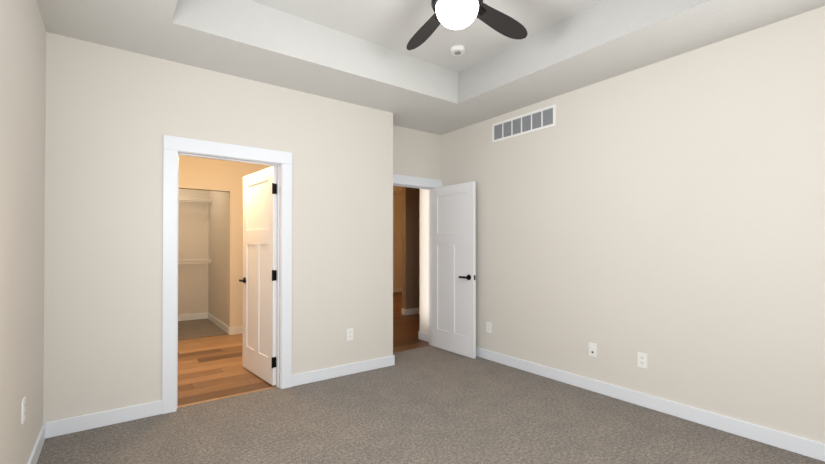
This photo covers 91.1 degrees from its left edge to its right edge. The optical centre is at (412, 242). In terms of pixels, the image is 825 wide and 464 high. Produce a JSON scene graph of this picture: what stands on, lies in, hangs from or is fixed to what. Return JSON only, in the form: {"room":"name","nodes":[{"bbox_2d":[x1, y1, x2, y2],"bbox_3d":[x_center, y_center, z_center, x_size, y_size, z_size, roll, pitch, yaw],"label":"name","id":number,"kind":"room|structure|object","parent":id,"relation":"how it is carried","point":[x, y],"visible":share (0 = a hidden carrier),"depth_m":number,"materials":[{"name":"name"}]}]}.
{"room":"empty bedroom","nodes":[
{"label":"empty bedroom","id":0,"kind":"room"},
{"bbox_2d":[0,0,45,463],"bbox_3d":[-2.526,-0.056,2.691,0.120,2.740,9.070,0,-1,-36],"label":"wall","id":1,"kind":"structure","parent":0,"point":[22,116],"depth_m":2.04,"materials":[{"name":"paint"}]},
{"bbox_2d":[21,397,25,423],"bbox_3d":[-2.013,0.869,2.098,0.008,0.118,0.073,0,-1,-36],"label":"electrical outlet plate","id":2,"kind":"object","parent":1,"relation":"attached to","point":[23,416],"depth_m":2.08,"materials":[{"name":"white plastic"}]},
{"bbox_2d":[27,422,50,463],"bbox_3d":[-1.159,1.247,0.945,0.014,0.105,4.417,0,-1,-36],"label":"baseboard","id":3,"kind":"structure","parent":1,"relation":"attached to","point":[45,432],"depth_m":2.53,"materials":[{"name":"paint"}]},
{"bbox_2d":[178,189,208,314],"bbox_3d":[-4.384,-0.020,6.771,1.746,2.740,0.120,0,-1,-36],"label":"wall","id":4,"kind":"structure","parent":0,"point":[193,232],"depth_m":7.09,"materials":[{"name":"paint"}]},
{"bbox_2d":[178,313,206,320],"bbox_3d":[-4.344,1.297,6.705,1.746,0.105,0.014,0,-1,-36],"label":"baseboard","id":5,"kind":"structure","parent":4,"relation":"attached to","point":[185,317],"depth_m":7.07,"materials":[{"name":"paint"}]},
{"bbox_2d":[178,198,211,274],"bbox_3d":[-4.254,-0.072,6.600,1.734,1.348,0.300,0,-1,-36],"label":"wire closet shelf","id":6,"kind":"object","parent":4,"relation":"attached to","point":[191,199],"visible":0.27,"depth_m":6.88,"materials":[{"name":"white metal"}]},
{"bbox_2d":[178,319,226,339],"bbox_3d":[-3.843,1.375,6.132,1.870,0.060,1.650,0,-1,-36],"label":"floor","id":7,"kind":"structure","parent":0,"point":[193,329],"depth_m":6.26,"materials":[{"name":"grey carpet"}]},
{"bbox_2d":[43,32,383,422],"bbox_3d":[-1.429,-0.048,3.579,2.700,2.740,0.120,0,-1,-36],"label":"wall","id":8,"kind":"structure","parent":0,"point":[113,116],"depth_m":3.08,"materials":[{"name":"paint"}]},
{"bbox_2d":[51,400,161,436],"bbox_3d":[-2.188,1.264,2.923,0.655,0.105,0.014,0,-1,-36],"label":"baseboard","id":9,"kind":"structure","parent":8,"relation":"attached to","point":[104,418],"depth_m":2.90,"materials":[{"name":"paint"}]},
{"bbox_2d":[162,135,291,413],"bbox_3d":[-1.560,0.249,3.480,1.015,2.156,0.160,0,-1,-36],"label":"door frame","id":10,"kind":"structure","parent":8,"relation":"attached to","point":[174,147],"depth_m":3.31,"materials":[{"name":"paint"}]},
{"bbox_2d":[239,166,276,384],"bbox_3d":[-1.532,0.307,4.036,0.151,2.022,0.815,0,-1,-41],"label":"closet door","id":11,"kind":"structure","parent":8,"relation":"in","point":[259,280],"depth_m":3.97,"materials":[{"name":"paint"}]},
{"bbox_2d":[292,355,394,386],"bbox_3d":[-0.657,1.274,4.057,1.144,0.105,0.017,0,-1,-36],"label":"baseboard","id":12,"kind":"structure","parent":8,"relation":"attached to","point":[332,372],"depth_m":4.01,"materials":[{"name":"paint"}]},
{"bbox_2d":[347,328,352,340],"bbox_3d":[-0.629,0.927,4.083,0.073,0.118,0.008,0,-1,-36],"label":"electrical outlet plate","id":13,"kind":"object","parent":8,"relation":"attached to","point":[349,331],"depth_m":4.08,"materials":[{"name":"white plastic"}]},
{"bbox_2d":[208,191,227,325],"bbox_3d":[-3.206,-0.020,6.747,0.120,2.740,1.740,0,-1,-36],"label":"wall","id":14,"kind":"structure","parent":0,"point":[218,266],"depth_m":6.55,"materials":[{"name":"paint"}]},
{"bbox_2d":[207,313,230,334],"bbox_3d":[-3.144,1.299,6.542,0.017,0.111,1.624,0,-1,-36],"label":"baseboard","id":15,"kind":"structure","parent":14,"relation":"attached to","point":[217,322],"depth_m":6.40,"materials":[{"name":"paint"}]},
{"bbox_2d":[179,155,271,326],"bbox_3d":[-3.019,-0.029,5.728,2.700,2.740,0.120,0,-1,-36],"label":"wall","id":16,"kind":"structure","parent":0,"point":[199,173],"depth_m":5.94,"materials":[{"name":"paint"}]},
{"bbox_2d":[231,326,242,334],"bbox_3d":[-2.281,1.295,6.181,0.900,0.111,0.017,0,-1,-36],"label":"baseboard","id":17,"kind":"structure","parent":16,"relation":"attached to","point":[234,330],"depth_m":5.95,"materials":[{"name":"paint"}]},
{"bbox_2d":[177,334,275,407],"bbox_3d":[-2.223,1.365,4.639,2.700,0.054,2.678,0,-1,-36],"label":"floor","id":18,"kind":"structure","parent":0,"point":[211,368],"depth_m":4.15,"materials":[{"name":"brown wood"}]},
{"bbox_2d":[384,111,392,356],"bbox_3d":[-1.608,-0.025,6.192,0.120,2.740,4.533,0,-1,-36],"label":"wall","id":19,"kind":"structure","parent":0,"point":[388,233],"depth_m":4.37,"materials":[{"name":"paint"}]},
{"bbox_2d":[393,194,401,288],"bbox_3d":[-1.628,0.013,10.564,5.050,2.740,0.120,0,-1,-36],"label":"wall","id":20,"kind":"structure","parent":0,"point":[397,241],"depth_m":11.38,"materials":[{"name":"paint"}]},
{"bbox_2d":[393,288,401,291],"bbox_3d":[-1.576,1.333,10.508,5.020,0.111,0.014,0,-1,-36],"label":"baseboard","id":21,"kind":"structure","parent":20,"relation":"attached to","point":[395,289],"depth_m":11.35,"materials":[{"name":"paint"}]},
{"bbox_2d":[402,187,419,308],"bbox_3d":[1.071,-0.004,8.581,3.070,2.740,0.120,0,-1,-36],"label":"wall","id":22,"kind":"structure","parent":0,"point":[410,248],"depth_m":7.70,"materials":[{"name":"paint"}]},
{"bbox_2d":[403,308,419,314],"bbox_3d":[1.105,1.316,8.512,3.084,0.111,0.017,0,-1,-36],"label":"baseboard","id":23,"kind":"structure","parent":22,"relation":"attached to","point":[414,310],"depth_m":7.67,"materials":[{"name":"paint"}]},
{"bbox_2d":[393,292,430,352],"bbox_3d":[-0.486,1.403,9.008,5.050,0.054,6.920,0,-1,-36],"label":"floor","id":24,"kind":"structure","parent":0,"point":[406,328],"depth_m":6.29,"materials":[{"name":"brown wood"}]},
{"bbox_2d":[393,125,440,179],"bbox_3d":[-0.064,-0.035,5.042,0.995,2.740,0.120,0,-1,-36],"label":"wall","id":25,"kind":"structure","parent":0,"point":[416,153],"depth_m":5.06,"materials":[{"name":"paint"}]},
{"bbox_2d":[393,174,441,345],"bbox_3d":[-0.053,0.263,5.046,0.970,2.156,0.160,0,-1,-36],"label":"door frame","id":26,"kind":"structure","parent":25,"relation":"attached to","point":[414,182],"depth_m":5.24,"materials":[{"name":"paint"}]},
{"bbox_2d":[432,181,475,358],"bbox_3d":[0.481,0.315,4.932,0.151,2.022,0.770,0,-1,-36],"label":"entry door","id":27,"kind":"structure","parent":25,"relation":"in","point":[453,268],"depth_m":4.88,"materials":[{"name":"paint"}]},
{"bbox_2d":[250,0,600,71],"bbox_3d":[0.219,-1.779,2.342,2.520,0.060,2.580,0,-1,-36],"label":"ceiling","id":28,"kind":"structure","parent":0,"point":[396,25],"depth_m":3.19,"materials":[{"name":"paint"}]},
{"bbox_2d":[450,45,464,55],"bbox_3d":[0.406,-1.716,3.631,0.136,0.043,0.136,0,-1,-36],"label":"smoke detector","id":29,"kind":"object","parent":28,"relation":"attached to","point":[457,50],"visible":1,"depth_m":3.60,"materials":[{"name":"white plastic"}]},
{"bbox_2d":[406,0,527,49],"bbox_3d":[0.292,-1.512,2.443,1.335,0.472,1.365,0,-1,-36],"label":"fan","id":30,"kind":"object","parent":28,"relation":"hanging from","point":[455,14],"visible":1,"depth_m":2.57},
{"bbox_2d":[36,0,824,194],"bbox_3d":[0.306,-1.589,5.695,7.990,0.380,10.270,0,-1,-36],"label":"ceiling","id":31,"kind":"structure","parent":0,"point":[601,40],"depth_m":3.11,"materials":[{"name":"paint"}]},
{"bbox_2d":[37,346,824,463],"bbox_3d":[0.245,1.341,2.241,3.815,0.060,4.830,0,-1,-36],"label":"floor","id":32,"kind":"structure","parent":0,"point":[429,405],"depth_m":2.85,"materials":[{"name":"grey carpet"}]},
{"bbox_2d":[420,6,824,443],"bbox_3d":[1.741,-0.048,3.540,0.120,2.740,5.360,0,-1,-36],"label":"wall","id":33,"kind":"structure","parent":0,"point":[667,216],"depth_m":3.08,"materials":[{"name":"paint"}]},
{"bbox_2d":[419,331,428,341],"bbox_3d":[0.200,1.290,5.499,0.014,0.111,0.320,0,-1,-36],"label":"baseboard","id":34,"kind":"structure","parent":33,"relation":"attached to","point":[423,336],"depth_m":5.55,"materials":[{"name":"paint"}]},
{"bbox_2d":[486,322,491,332],"bbox_3d":[0.868,0.965,4.602,0.008,0.118,0.073,0,-1,-36],"label":"electrical outlet plate","id":35,"kind":"object","parent":33,"relation":"attached to","point":[488,324],"depth_m":4.59,"materials":[{"name":"white plastic"}]},
{"bbox_2d":[492,104,555,142],"bbox_3d":[1.145,-1.232,4.248,0.009,0.210,0.810,0,-1,-36],"label":"air vent","id":36,"kind":"object","parent":33,"relation":"in","point":[537,120],"visible":1,"depth_m":4.21,"materials":[{"name":"white plastic"}]},
{"bbox_2d":[589,342,596,356],"bbox_3d":[1.604,0.957,3.607,0.010,0.118,0.073,0,-1,-36],"label":"electrical outlet plate","id":37,"kind":"object","parent":33,"relation":"attached to","point":[592,346],"depth_m":3.60,"materials":[{"name":"white plastic"}]},
{"bbox_2d":[637,352,646,368],"bbox_3d":[1.855,0.952,3.269,0.008,0.118,0.073,0,-1,-36],"label":"electrical outlet plate","id":38,"kind":"object","parent":33,"relation":"attached to","point":[642,360],"depth_m":3.27,"materials":[{"name":"white plastic"}]},
{"bbox_2d":[476,347,824,461],"bbox_3d":[1.788,1.268,3.352,0.014,0.105,4.780,0,-1,-36],"label":"baseboard","id":39,"kind":"structure","parent":33,"relation":"attached to","point":[792,443],"depth_m":3.05,"materials":[{"name":"paint"}]}
]}

